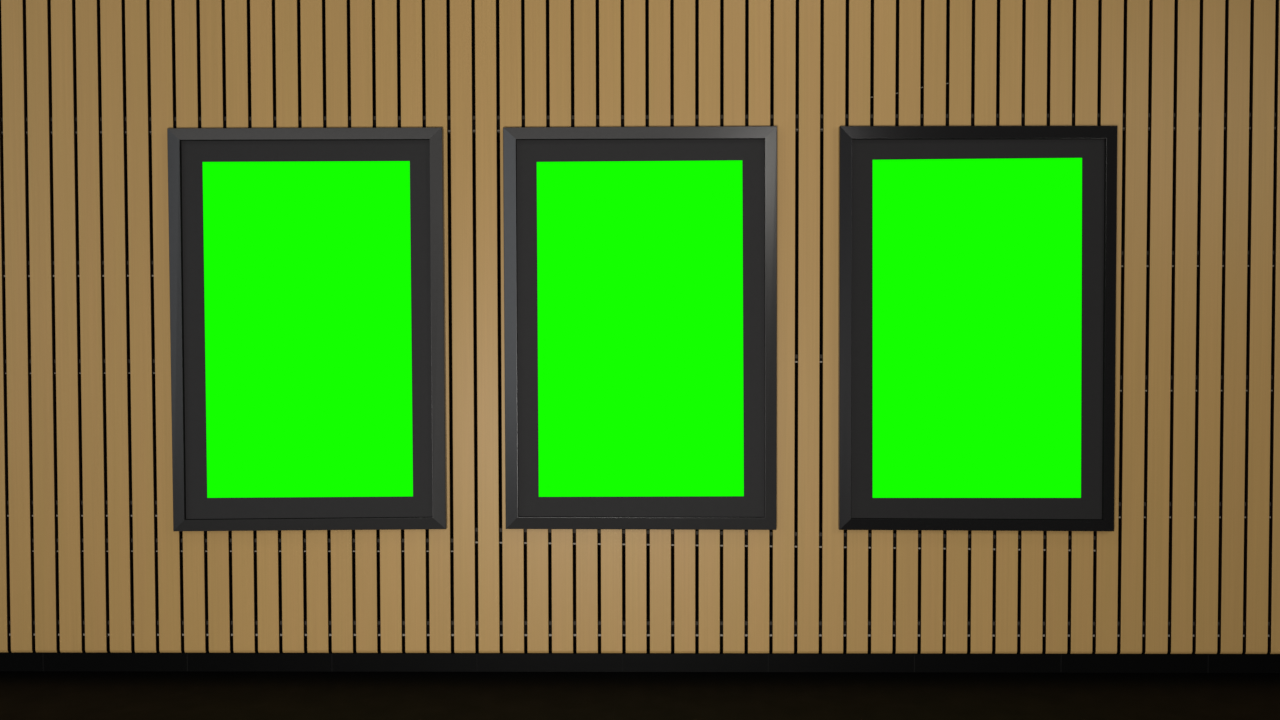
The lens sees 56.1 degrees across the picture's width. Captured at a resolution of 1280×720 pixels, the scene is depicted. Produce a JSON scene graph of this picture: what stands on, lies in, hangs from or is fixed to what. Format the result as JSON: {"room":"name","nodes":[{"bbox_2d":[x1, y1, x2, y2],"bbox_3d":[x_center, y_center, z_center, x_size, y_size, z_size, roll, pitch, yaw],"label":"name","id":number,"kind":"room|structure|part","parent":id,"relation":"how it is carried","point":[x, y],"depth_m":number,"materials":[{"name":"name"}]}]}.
{"room":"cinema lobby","nodes":[
{"label":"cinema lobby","id":0,"kind":"room"},
{"bbox_2d":[0,0,1279,653],"bbox_3d":[0.044,-0.427,4.039,7.800,2.950,0.100,0,2,1],"label":"wall","id":1,"kind":"structure","parent":0,"point":[92,558],"depth_m":4.00,"materials":[{"name":"brown wood"}]},
{"bbox_3d":[-2.671,-0.302,4.056,2.270,0.035,0.027,0,2,1],"label":"mounting rail","id":2,"kind":"part","parent":1,"relation":"part of","materials":[{"name":"brown wood"}]},
{"bbox_3d":[-2.670,0.027,4.066,2.270,0.032,0.027,0,2,1],"label":"mounting rail","id":3,"kind":"part","parent":1,"relation":"part of","materials":[{"name":"brown wood"}]},
{"bbox_3d":[-2.669,0.506,4.080,2.270,0.035,0.027,0,2,1],"label":"mounting rail","id":4,"kind":"part","parent":1,"relation":"part of","materials":[{"name":"brown wood"}]},
{"bbox_3d":[-1.349,0.629,4.069,1.470,0.028,0.027,0,2,1],"label":"mounting rail","id":5,"kind":"part","parent":1,"relation":"part of","materials":[{"name":"brown wood"}]},
{"bbox_2d":[167,127,446,530],"bbox_3d":[-1.105,-0.098,3.990,0.915,1.340,0.042,0,2,1],"label":"picture frame","id":6,"kind":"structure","parent":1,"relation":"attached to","point":[307,265],"depth_m":3.98,"materials":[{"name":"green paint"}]},
{"bbox_3d":[0.043,-0.786,4.012,7.700,0.035,0.027,0,2,1],"label":"mounting rail","id":7,"kind":"part","parent":1,"relation":"part of","materials":[{"name":"brown wood"}]},
{"bbox_3d":[0.047,0.908,4.062,7.700,0.031,0.027,0,2,1],"label":"mounting rail","id":8,"kind":"part","parent":1,"relation":"part of","materials":[{"name":"brown wood"}]},
{"bbox_2d":[503,126,776,529],"bbox_3d":[0.001,-0.102,3.978,0.903,1.335,0.042,0,2,1],"label":"picture frame","id":9,"kind":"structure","parent":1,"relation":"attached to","point":[640,263],"depth_m":3.97,"materials":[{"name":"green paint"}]},
{"bbox_2d":[0,650,1279,672],"bbox_3d":[0.186,1.016,4.050,8.320,0.062,0.042,0,2,1],"label":"baseboard","id":10,"kind":"structure","parent":1,"relation":"attached to","point":[9,661],"depth_m":4.03,"materials":[{"name":"black tile"}]},
{"bbox_3d":[0.493,0.607,4.048,2.137,0.062,0.027,0,2,1],"label":"mounting rail","id":11,"kind":"part","parent":1,"relation":"part of","materials":[{"name":"brown wood"}]},
{"bbox_2d":[838,126,1116,530],"bbox_3d":[1.114,-0.101,3.965,0.911,1.339,0.042,0,2,1],"label":"picture frame","id":12,"kind":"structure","parent":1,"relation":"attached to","point":[977,268],"depth_m":3.96,"materials":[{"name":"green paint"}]},
{"bbox_3d":[2.721,0.504,4.020,2.350,0.036,0.027,0,2,1],"label":"mounting rail","id":13,"kind":"part","parent":1,"relation":"part of","materials":[{"name":"brown wood"}]},
{"bbox_3d":[2.720,0.080,4.008,2.350,0.036,0.027,0,2,1],"label":"mounting rail","id":14,"kind":"part","parent":1,"relation":"part of","materials":[{"name":"brown wood"}]},
{"bbox_3d":[2.719,-0.335,3.995,2.350,0.036,0.027,0,2,1],"label":"mounting rail","id":15,"kind":"part","parent":1,"relation":"part of","materials":[{"name":"brown wood"}]},
{"bbox_2d":[0,671,1279,719],"bbox_3d":[0.011,1.169,0.835,9.000,0.050,6.600,0,2,1],"label":"floor","id":16,"kind":"structure","parent":0,"point":[24,695],"depth_m":3.77,"materials":[{"name":"black wood"}]}
]}

